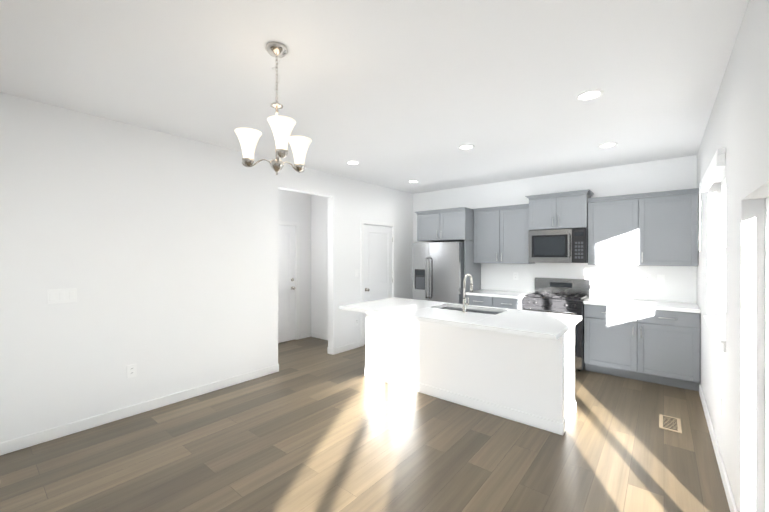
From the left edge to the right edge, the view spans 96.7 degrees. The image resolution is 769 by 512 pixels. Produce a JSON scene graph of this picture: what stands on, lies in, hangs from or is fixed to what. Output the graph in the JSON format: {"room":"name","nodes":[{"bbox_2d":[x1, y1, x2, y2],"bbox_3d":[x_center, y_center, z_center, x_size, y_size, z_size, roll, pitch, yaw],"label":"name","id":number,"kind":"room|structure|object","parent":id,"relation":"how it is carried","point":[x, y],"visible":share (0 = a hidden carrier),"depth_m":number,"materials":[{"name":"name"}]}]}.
{"room":"kitchen","nodes":[
{"label":"kitchen","id":0,"kind":"room"},
{"bbox_2d":[0,92,412,442],"bbox_3d":[-2.314,0.132,3.396,0.120,2.740,9.300,0,0,39],"label":"wall","id":1,"kind":"structure","parent":0,"point":[158,250],"depth_m":3.26,"materials":[{"name":"white paint"}]},
{"bbox_2d":[47,288,76,303],"bbox_3d":[-2.681,0.333,2.843,0.009,0.120,0.180,0,0,39],"label":"switch plate","id":2,"kind":"object","parent":1,"relation":"attached to","point":[58,296],"visible":1,"depth_m":2.84,"materials":[{"name":"white plastic"}]},
{"bbox_2d":[127,364,136,377],"bbox_3d":[-2.378,1.082,3.217,0.008,0.120,0.075,0,0,39],"label":"outlet","id":3,"kind":"object","parent":1,"relation":"attached to","point":[132,370],"visible":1,"depth_m":3.21,"materials":[{"name":"white plastic"}]},
{"bbox_2d":[0,364,278,454],"bbox_3d":[-3.250,1.456,2.168,0.043,0.095,5.913,0,0,39],"label":"baseboard","id":4,"kind":"structure","parent":1,"relation":"attached to","point":[19,443],"depth_m":3.15,"materials":[{"name":"white paint"}]},
{"bbox_2d":[330,341,360,354],"bbox_3d":[-0.601,1.451,5.420,0.043,0.095,0.605,0,0,39],"label":"baseboard","id":5,"kind":"structure","parent":1,"relation":"attached to","point":[333,351],"depth_m":5.36,"materials":[{"name":"white paint"}]},
{"bbox_2d":[364,224,392,344],"bbox_3d":[-0.090,0.479,6.023,0.105,2.022,0.803,0,0,39],"label":"pantry door","id":6,"kind":"structure","parent":1,"relation":"in","point":[378,278],"depth_m":6.02,"materials":[{"name":"white paint"}]},
{"bbox_2d":[361,219,395,345],"bbox_3d":[-0.140,0.446,6.055,0.134,2.104,0.938,0,0,39],"label":"door frame","id":7,"kind":"structure","parent":1,"relation":"attached to","point":[377,223],"depth_m":5.83,"materials":[{"name":"white paint"}]},
{"bbox_2d":[278,189,317,333],"bbox_3d":[-2.451,0.129,5.151,0.150,2.740,3.450,0,0,39],"label":"wall","id":8,"kind":"structure","parent":0,"point":[309,212],"depth_m":6.26,"materials":[{"name":"white paint"}]},
{"bbox_2d":[278,225,295,342],"bbox_3d":[-1.859,0.479,5.753,0.110,2.018,0.886,0,0,39],"label":"front door","id":9,"kind":"structure","parent":8,"relation":"in","point":[286,283],"depth_m":5.96,"materials":[{"name":"white paint"}]},
{"bbox_2d":[278,221,299,339],"bbox_3d":[-1.915,0.448,5.799,0.164,2.101,1.032,0,0,39],"label":"door frame","id":10,"kind":"structure","parent":8,"relation":"attached to","point":[297,277],"depth_m":6.11,"materials":[{"name":"white paint"}]},
{"bbox_2d":[322,197,327,334],"bbox_3d":[-0.796,0.128,5.964,0.770,2.740,0.100,0,0,39],"label":"wall","id":11,"kind":"structure","parent":0,"point":[324,199],"depth_m":6.11,"materials":[{"name":"white paint"}]},
{"bbox_2d":[310,331,327,339],"bbox_3d":[-0.952,1.450,6.020,1.080,0.095,0.013,0,0,39],"label":"baseboard","id":12,"kind":"structure","parent":11,"relation":"attached to","point":[312,334],"depth_m":6.20,"materials":[{"name":"white paint"}]},
{"bbox_2d":[0,337,729,511],"bbox_3d":[-1.143,1.533,2.444,5.900,0.060,9.400,0,0,39],"label":"floor","id":13,"kind":"structure","parent":0,"point":[312,425],"depth_m":2.58,"materials":[{"name":"wood"}]},
{"bbox_2d":[412,242,463,303],"bbox_3d":[1.046,0.635,5.923,0.892,1.725,0.826,0,0,39],"label":"refrigerator","id":14,"kind":"object","parent":13,"relation":"on","point":[437,271],"visible":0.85,"depth_m":5.60,"materials":[{"name":"grey metal"}]},
{"bbox_2d":[347,305,575,434],"bbox_3d":[0.716,1.061,3.681,2.244,0.880,0.868,0,0,39],"label":"kitchen island","id":15,"kind":"object","parent":13,"relation":"on","point":[517,365],"depth_m":3.34,"materials":[{"name":"white"}]},
{"bbox_2d":[339,297,581,340],"bbox_3d":[0.700,0.601,3.656,2.315,0.039,1.050,0,0,39],"label":"island countertop","id":16,"kind":"structure","parent":15,"relation":"on","point":[524,323],"depth_m":3.29,"materials":[{"name":"white stone"}]},
{"bbox_2d":[462,274,472,312],"bbox_3d":[0.886,0.382,3.577,0.087,0.396,0.222,0,0,39],"label":"faucet","id":17,"kind":"object","parent":16,"relation":"on","point":[464,293],"visible":1,"depth_m":3.52,"materials":[{"name":"silver metal"}]},
{"bbox_2d":[466,289,530,310],"bbox_3d":[1.821,1.039,5.407,0.896,0.920,0.652,0,0,39],"label":"base cabinet","id":18,"kind":"object","parent":13,"relation":"on","point":[500,299],"visible":0.27,"depth_m":5.20,"materials":[{"name":"grey wood"}]},
{"bbox_2d":[522,277,590,370],"bbox_3d":[2.435,0.917,4.850,0.746,1.165,0.736,0,0,39],"label":"range","id":19,"kind":"object","parent":13,"relation":"on","point":[561,295],"visible":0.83,"depth_m":4.73,"materials":[{"name":"grey metal"}]},
{"bbox_2d":[583,296,700,390],"bbox_3d":[3.189,1.040,4.292,1.114,0.920,0.652,0,0,39],"label":"base cabinet","id":20,"kind":"object","parent":13,"relation":"on","point":[652,341],"visible":1,"depth_m":4.04,"materials":[{"name":"painted wood"},{"name":"nickel"}]},
{"bbox_2d":[659,414,681,432],"bbox_3d":[2.560,1.499,3.064,0.150,0.006,0.320,0,0,39],"label":"floor vent","id":21,"kind":"object","parent":13,"relation":"in","point":[670,423],"visible":1,"depth_m":3.05,"materials":[{"name":"beige metal"}]},
{"bbox_2d":[0,0,748,193],"bbox_3d":[-1.143,-1.267,2.440,5.900,0.060,9.400,0,0,39],"label":"ceiling","id":22,"kind":"structure","parent":0,"point":[396,94],"depth_m":2.34,"materials":[{"name":"white paint"}]},
{"bbox_2d":[234,41,311,174],"bbox_3d":[-0.610,-0.858,2.054,0.454,0.754,0.427,0,0,39],"label":"chandelier","id":23,"kind":"object","parent":22,"relation":"hanging from","point":[281,128],"visible":1,"depth_m":2.01,"materials":[{"name":"white glass"}]},
{"bbox_2d":[346,161,359,164],"bbox_3d":[-0.419,-1.235,4.532,0.184,0.008,0.184,0,0,39],"label":"recessed light","id":24,"kind":"object","parent":22,"relation":"in","point":[352,162],"visible":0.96,"depth_m":4.52,"materials":[{"name":"white paint"}]},
{"bbox_2d":[458,144,474,149],"bbox_3d":[0.928,-1.234,3.874,0.184,0.008,0.184,0,0,39],"label":"recessed light","id":25,"kind":"object","parent":22,"relation":"in","point":[466,146],"visible":0.98,"depth_m":3.86,"materials":[{"name":"white paint"}]},
{"bbox_2d":[576,89,603,100],"bbox_3d":[1.574,-1.232,2.625,0.184,0.008,0.184,0,0,39],"label":"recessed light","id":26,"kind":"object","parent":22,"relation":"in","point":[588,95],"visible":1,"depth_m":2.62,"materials":[{"name":"white paint"}]},
{"bbox_2d":[598,142,617,147],"bbox_3d":[2.490,-1.234,3.813,0.184,0.008,0.184,0,0,39],"label":"recessed light","id":27,"kind":"object","parent":22,"relation":"in","point":[608,145],"visible":0.98,"depth_m":3.81,"materials":[{"name":"white paint"}]},
{"bbox_2d":[413,155,696,302],"bbox_3d":[1.726,0.128,6.005,5.850,2.740,0.150,0,0,39],"label":"wall","id":28,"kind":"structure","parent":0,"point":[678,173],"depth_m":5.02,"materials":[{"name":"white paint"}]},
{"bbox_2d":[415,207,480,291],"bbox_3d":[1.102,0.358,5.994,0.956,2.280,0.648,0,0,39],"label":"upper cabinet","id":29,"kind":"object","parent":28,"relation":"attached to","point":[449,225],"visible":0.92,"depth_m":5.68,"materials":[{"name":"grey wood"}]},
{"bbox_2d":[473,204,534,263],"bbox_3d":[1.913,-0.332,5.517,0.890,0.900,0.362,0,0,39],"label":"upper cabinet","id":30,"kind":"object","parent":28,"relation":"attached to","point":[500,234],"visible":0.94,"depth_m":5.39,"materials":[{"name":"grey wood"}]},
{"bbox_2d":[525,189,593,230],"bbox_3d":[2.540,-0.638,4.976,0.824,0.505,0.408,0,0,39],"label":"upper cabinet","id":31,"kind":"object","parent":28,"relation":"attached to","point":[560,210],"visible":1,"depth_m":4.82,"materials":[{"name":"grey wood"}]},
{"bbox_2d":[528,228,587,262],"bbox_3d":[2.531,-0.141,4.966,0.746,0.470,0.433,0,0,39],"label":"microwave","id":32,"kind":"object","parent":31,"relation":"attached to","point":[560,246],"visible":1,"depth_m":4.81,"materials":[{"name":"grey metal"}]},
{"bbox_2d":[481,262,696,302],"bbox_3d":[2.756,0.339,5.069,2.769,0.479,0.003,0,0,39],"label":"backsplash","id":33,"kind":"structure","parent":28,"relation":"attached to","point":[679,285],"depth_m":4.75,"materials":[{"name":"white tile"}]},
{"bbox_2d":[513,272,517,279],"bbox_3d":[2.136,0.328,5.566,0.075,0.120,0.008,0,0,39],"label":"outlet","id":34,"kind":"object","parent":33,"relation":"attached to","point":[515,275],"visible":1,"depth_m":5.57,"materials":[{"name":"white plastic"}]},
{"bbox_2d":[657,275,664,283],"bbox_3d":[3.562,0.300,4.404,0.075,0.120,0.009,0,0,39],"label":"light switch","id":35,"kind":"object","parent":33,"relation":"attached to","point":[660,279],"visible":1,"depth_m":4.40,"materials":[{"name":"white plastic"}]},
{"bbox_2d":[588,188,698,265],"bbox_3d":[3.281,-0.330,4.402,1.108,0.900,0.362,0,0,39],"label":"upper cabinet","id":36,"kind":"object","parent":28,"relation":"attached to","point":[653,229],"visible":0.98,"depth_m":4.25,"materials":[{"name":"grey wood"}]},
{"bbox_2d":[697,0,768,511],"bbox_3d":[1.000,0.136,0.600,0.150,2.740,9.150,0,0,39],"label":"wall","id":37,"kind":"structure","parent":0,"point":[737,127],"depth_m":1.83,"materials":[{"name":"white paint"}]},
{"bbox_2d":[704,177,725,351],"bbox_3d":[2.658,-0.017,2.667,0.160,1.296,1.206,0,0,39],"label":"kitchen window","id":38,"kind":"structure","parent":37,"relation":"in","point":[716,326],"depth_m":3.04,"materials":[{"name":"white plastic"}]},
{"bbox_2d":[699,147,725,250],"bbox_3d":[2.589,-0.380,2.722,0.064,0.665,1.200,0,0,39],"label":"window blind","id":39,"kind":"object","parent":38,"relation":"attached to","point":[716,166],"visible":1,"depth_m":2.51,"materials":[{"name":"white plastic"}]},
{"bbox_2d":[699,385,737,511],"bbox_3d":[2.663,1.455,2.774,0.013,0.095,2.480,0,0,39],"label":"baseboard","id":40,"kind":"structure","parent":37,"relation":"attached to","point":[731,503],"depth_m":2.42,"materials":[{"name":"white paint"}]},
{"bbox_2d":[765,197,768,511],"bbox_3d":[1.524,0.606,1.192,0.055,1.796,1.406,0,0,39],"label":"glazing","id":41,"kind":"object","parent":37,"relation":"attached to","point":[766,354],"visible":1,"depth_m":1.71,"materials":[{"name":"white glass"}]}
]}

